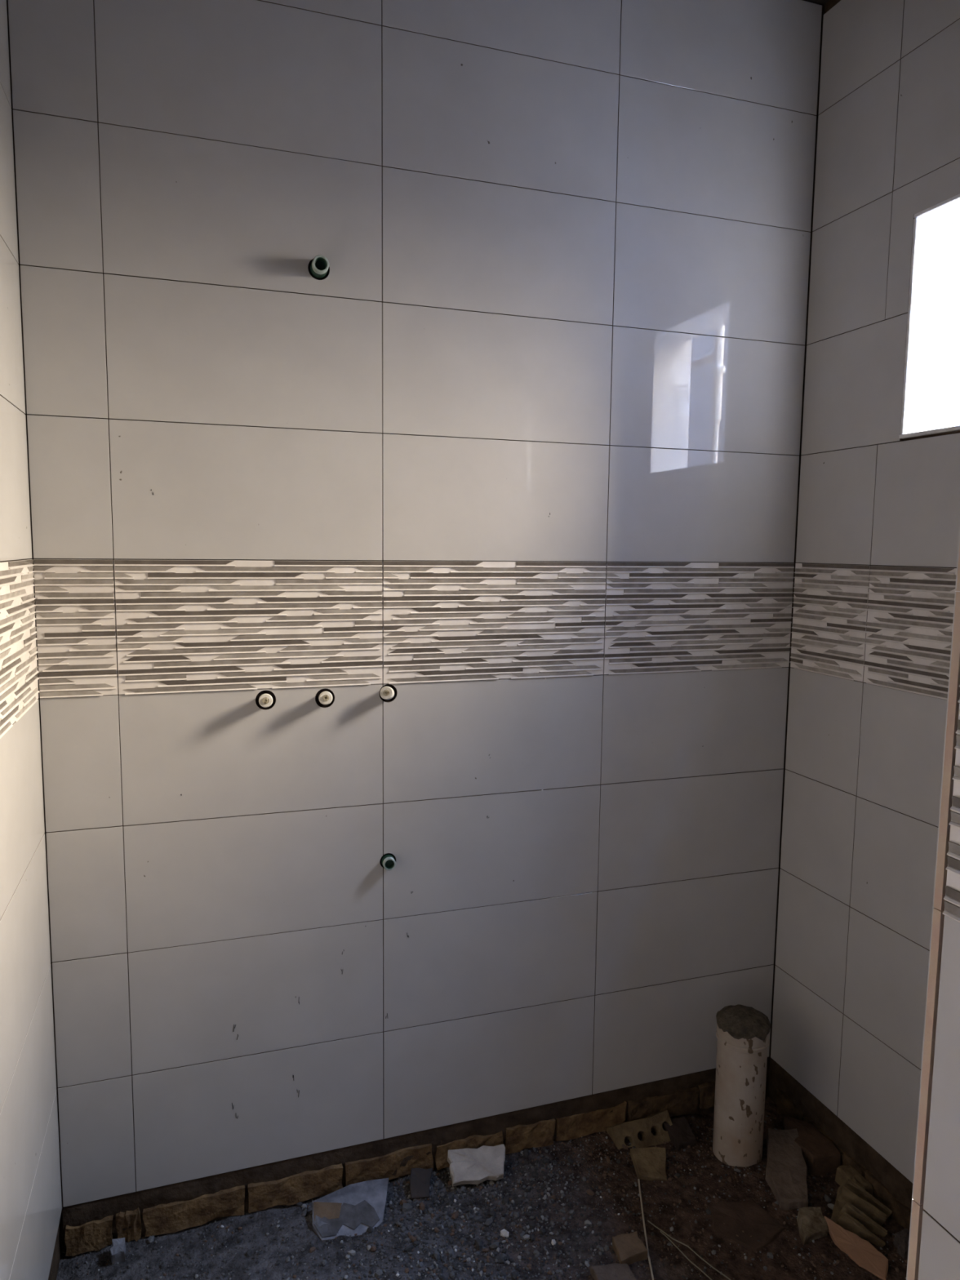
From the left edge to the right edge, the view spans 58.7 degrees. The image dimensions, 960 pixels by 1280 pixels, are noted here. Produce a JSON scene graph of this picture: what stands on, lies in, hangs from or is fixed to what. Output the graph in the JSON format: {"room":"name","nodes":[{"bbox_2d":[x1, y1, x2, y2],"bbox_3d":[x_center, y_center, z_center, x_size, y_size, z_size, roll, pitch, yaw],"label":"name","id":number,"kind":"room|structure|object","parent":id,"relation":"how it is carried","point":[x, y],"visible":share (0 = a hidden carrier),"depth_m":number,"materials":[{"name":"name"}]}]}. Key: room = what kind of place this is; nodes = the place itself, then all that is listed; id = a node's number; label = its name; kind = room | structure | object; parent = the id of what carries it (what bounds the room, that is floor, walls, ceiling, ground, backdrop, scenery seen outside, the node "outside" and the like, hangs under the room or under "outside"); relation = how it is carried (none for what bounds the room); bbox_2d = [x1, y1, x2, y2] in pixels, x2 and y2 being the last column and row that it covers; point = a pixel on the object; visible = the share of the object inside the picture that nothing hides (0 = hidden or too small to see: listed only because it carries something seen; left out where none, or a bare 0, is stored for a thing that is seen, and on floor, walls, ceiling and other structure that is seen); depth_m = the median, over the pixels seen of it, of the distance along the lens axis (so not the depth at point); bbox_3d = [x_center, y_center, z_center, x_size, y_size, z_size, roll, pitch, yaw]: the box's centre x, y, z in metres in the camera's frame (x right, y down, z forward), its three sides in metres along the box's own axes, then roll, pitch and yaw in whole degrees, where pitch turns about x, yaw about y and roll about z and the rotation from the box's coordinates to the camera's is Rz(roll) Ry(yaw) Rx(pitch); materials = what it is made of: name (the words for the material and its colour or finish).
{"room":"building under construction","nodes":[
{"label":"building under construction","id":0,"kind":"room"},
{"bbox_2d":[0,0,62,1279],"bbox_3d":[-0.613,0.094,0.433,0.253,3.778,3.370,-1,7,-18],"label":"wall","id":1,"kind":"structure","parent":0,"point":[31,1199],"depth_m":1.63,"materials":[{"name":"white tile"}]},
{"bbox_2d":[6,0,823,1256],"bbox_3d":[-0.174,-0.095,2.207,2.218,3.778,0.266,-1,7,-18],"label":"wall","id":2,"kind":"structure","parent":0,"point":[522,464],"depth_m":2.07,"materials":[{"name":"white tile"}]},
{"bbox_2d":[255,689,275,709],"bbox_3d":[-0.495,0.143,1.980,0.048,0.048,0.056,-1,7,-18],"label":"pipe stub","id":3,"kind":"object","parent":2,"relation":"attached to","point":[264,700],"visible":1,"depth_m":2.00,"materials":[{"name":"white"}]},
{"bbox_2d":[307,255,328,279],"bbox_3d":[-0.359,-0.839,1.915,0.050,0.050,0.054,-1,7,-18],"label":"pipe stub","id":4,"kind":"object","parent":2,"relation":"attached to","point":[318,267],"visible":1,"depth_m":1.91,"materials":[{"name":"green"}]},
{"bbox_2d":[315,688,334,707],"bbox_3d":[-0.364,0.141,2.023,0.048,0.048,0.056,-1,7,-18],"label":"pipe stub","id":5,"kind":"object","parent":2,"relation":"attached to","point":[324,698],"visible":1,"depth_m":2.01,"materials":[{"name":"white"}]},
{"bbox_2d":[379,853,395,871],"bbox_3d":[-0.227,0.555,2.128,0.042,0.042,0.034,-1,7,-18],"label":"pipe stub","id":6,"kind":"object","parent":2,"relation":"attached to","point":[387,861],"visible":1,"depth_m":2.12,"materials":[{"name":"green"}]},
{"bbox_2d":[379,683,396,702],"bbox_3d":[-0.221,0.132,2.073,0.051,0.047,0.055,-1,7,-18],"label":"pipe stub","id":7,"kind":"object","parent":2,"relation":"attached to","point":[388,692],"visible":1,"depth_m":2.05,"materials":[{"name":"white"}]},
{"bbox_2d":[56,1097,907,1279],"bbox_3d":[0.424,1.577,0.908,1.988,0.071,3.050,-1,7,-18],"label":"floor","id":8,"kind":"structure","parent":0,"point":[556,1211],"depth_m":2.05,"materials":[{"name":"gravel"}]},
{"bbox_2d":[110,1237,125,1264],"bbox_3d":[-0.840,1.422,1.982,0.032,0.050,0.048,-2,7,-22],"label":"lump","id":9,"kind":"object","parent":8,"relation":"on","point":[117,1251],"visible":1,"depth_m":1.97,"materials":[{"name":"grey stone"}]},
{"bbox_2d":[312,1177,388,1240],"bbox_3d":[-0.311,1.406,2.102,0.202,0.042,0.131,-1,7,-18],"label":"fragment","id":10,"kind":"object","parent":8,"relation":"on","point":[352,1209],"visible":1,"depth_m":2.10,"materials":[{"name":"ceramic"}]},
{"bbox_2d":[409,1168,432,1200],"bbox_3d":[-0.151,1.397,2.193,0.059,0.036,0.078,0,6,-4],"label":"shard","id":11,"kind":"object","parent":8,"relation":"on","point":[420,1178],"visible":1,"depth_m":2.19},
{"bbox_2d":[447,1144,505,1186],"bbox_3d":[-0.003,1.376,2.240,0.158,0.057,0.085,-1,6,-16],"label":"shard","id":12,"kind":"object","parent":8,"relation":"on","point":[467,1166],"visible":1,"depth_m":2.23},
{"bbox_2d":[590,1262,637,1279],"bbox_3d":[0.310,1.437,1.911,0.100,0.022,0.090,-1,6,-14],"label":"stone slab","id":13,"kind":"object","parent":8,"relation":"on","point":[615,1271],"visible":1,"depth_m":1.93,"materials":[{"name":"stone"}]},
{"bbox_2d":[612,1231,648,1265],"bbox_3d":[0.348,1.423,1.992,0.072,0.031,0.072,-1,6,-15],"label":"block","id":14,"kind":"object","parent":8,"relation":"on","point":[628,1249],"visible":1,"depth_m":1.98,"materials":[{"name":"beige stone"}]},
{"bbox_2d":[606,1110,672,1149],"bbox_3d":[0.455,1.409,2.434,0.187,0.121,0.116,-2,7,-20],"label":"brick","id":15,"kind":"object","parent":8,"relation":"on","point":[629,1130],"visible":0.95,"depth_m":2.40,"materials":[{"name":"brick"}]},
{"bbox_2d":[637,1178,653,1279],"bbox_3d":[0.399,1.430,2.054,0.009,0.020,0.375,1,6,4],"label":"wire","id":16,"kind":"object","parent":8,"relation":"on","point":[640,1194],"visible":1,"depth_m":2.06,"materials":[{"name":"beige metal"}]},
{"bbox_2d":[629,1146,666,1181],"bbox_3d":[0.455,1.405,2.290,0.100,0.044,0.097,1,6,3],"label":"fragment","id":17,"kind":"object","parent":8,"relation":"on","point":[649,1163],"visible":1,"depth_m":2.28,"materials":[{"name":"beige stone"}]},
{"bbox_2d":[662,1116,696,1151],"bbox_3d":[0.565,1.400,2.413,0.073,0.040,0.099,-1,6,-14],"label":"lump","id":18,"kind":"object","parent":8,"relation":"on","point":[681,1135],"visible":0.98,"depth_m":2.40,"materials":[{"name":"brown stone"}]},
{"bbox_2d":[660,1231,711,1279],"bbox_3d":[0.491,1.441,1.979,0.007,0.007,0.211,-3,7,-32],"label":"wire","id":19,"kind":"object","parent":8,"relation":"on","point":[703,1272],"visible":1,"depth_m":1.99,"materials":[{"name":"brown"}]},
{"bbox_2d":[647,1220,730,1279],"bbox_3d":[0.500,1.441,2.010,0.011,0.006,0.256,-5,8,-42],"label":"wire","id":20,"kind":"object","parent":8,"relation":"on","point":[647,1220],"visible":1,"depth_m":2.02,"materials":[{"name":"brown"}]},
{"bbox_2d":[712,1004,770,1167],"bbox_3d":[0.712,1.212,2.333,0.143,0.420,0.144,-1,7,-18],"label":"pipe","id":21,"kind":"object","parent":8,"relation":"on","point":[742,1032],"visible":0.99,"depth_m":2.28,"materials":[{"name":"white plastic"}]},
{"bbox_2d":[706,1199,784,1252],"bbox_3d":[0.652,1.437,2.099,0.172,0.016,0.162,-1,7,-18],"label":"flat slab","id":22,"kind":"object","parent":8,"relation":"on","point":[748,1216],"visible":1,"depth_m":2.10,"materials":[{"name":"brown stone"}]},
{"bbox_2d":[764,1128,808,1210],"bbox_3d":[0.812,1.400,2.265,0.104,0.067,0.265,3,7,19],"label":"tile","id":23,"kind":"object","parent":8,"relation":"on","point":[786,1170],"visible":0.97,"depth_m":2.23,"materials":[{"name":"stone"}]},
{"bbox_2d":[782,1115,840,1176],"bbox_3d":[0.894,1.390,2.356,0.104,0.062,0.181,-1,7,-18],"label":"block","id":24,"kind":"object","parent":8,"relation":"on","point":[820,1155],"visible":0.77,"depth_m":2.30,"materials":[{"name":"brown stone"}]},
{"bbox_2d":[796,1207,828,1244],"bbox_3d":[0.811,1.431,2.084,0.074,0.038,0.096,1,6,1],"label":"chunk","id":25,"kind":"object","parent":8,"relation":"on","point":[811,1224],"visible":1,"depth_m":2.07,"materials":[{"name":"beige stone"}]},
{"bbox_2d":[835,1164,873,1195],"bbox_3d":[0.973,1.418,2.223,0.048,0.056,0.094,-1,7,-18],"label":"lump","id":26,"kind":"object","parent":8,"relation":"on","point":[843,1173],"visible":0.48,"depth_m":2.23,"materials":[{"name":"stone"}]},
{"bbox_2d":[824,1216,888,1279],"bbox_3d":[0.883,1.439,2.017,0.168,0.035,0.074,6,8,42],"label":"shard","id":27,"kind":"object","parent":8,"relation":"on","point":[861,1251],"visible":1,"depth_m":2.01,"materials":[{"name":"ceramic"}]},
{"bbox_2d":[830,1178,892,1247],"bbox_3d":[0.945,1.428,2.116,0.130,0.107,0.125,4,7,31],"label":"block","id":28,"kind":"object","parent":8,"relation":"on","point":[855,1210],"visible":0.84,"depth_m":2.11,"materials":[{"name":"brick"}]},
{"bbox_2d":[893,1228,909,1258],"bbox_3d":[1.017,1.431,2.019,0.062,0.040,0.060,-1,7,-18],"label":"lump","id":29,"kind":"object","parent":8,"relation":"on","point":[901,1238],"visible":0.48,"depth_m":2.01,"materials":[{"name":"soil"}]},
{"bbox_2d":[803,0,829,5],"bbox_3d":[0.332,-1.636,0.557,2.208,0.246,3.370,-1,7,-18],"label":"ceiling","id":30,"kind":"structure","parent":0,"point":[823,2],"depth_m":2.26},
{"bbox_2d":[768,0,959,1230],"bbox_3d":[1.398,0.035,1.169,0.167,3.778,3.250,-1,7,-18],"label":"wall","id":31,"kind":"structure","parent":0,"point":[878,512],"depth_m":2.17,"materials":[{"name":"white tile"}]},
{"bbox_2d":[898,193,959,438],"bbox_3d":[1.169,-0.716,1.829,0.169,0.522,0.484,-1,7,-18],"label":"window","id":32,"kind":"structure","parent":31,"relation":"in","point":[933,323],"depth_m":2.04,"materials":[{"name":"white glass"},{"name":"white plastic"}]},
{"bbox_2d":[906,528,959,1279],"bbox_3d":[0.920,0.064,0.862,0.979,3.778,0.175,-1,7,-18],"label":"wall partition","id":33,"kind":"structure","parent":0,"point":[934,1241],"depth_m":0.80,"materials":[{"name":"beige ceramic"}]},
{"bbox_2d":[954,347,959,426],"bbox_3d":[1.865,0.017,3.585,0.158,3.300,2.490,-1,7,-18],"label":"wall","id":34,"kind":"structure","parent":0,"point":[957,420],"depth_m":3.30,"materials":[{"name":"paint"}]}
]}

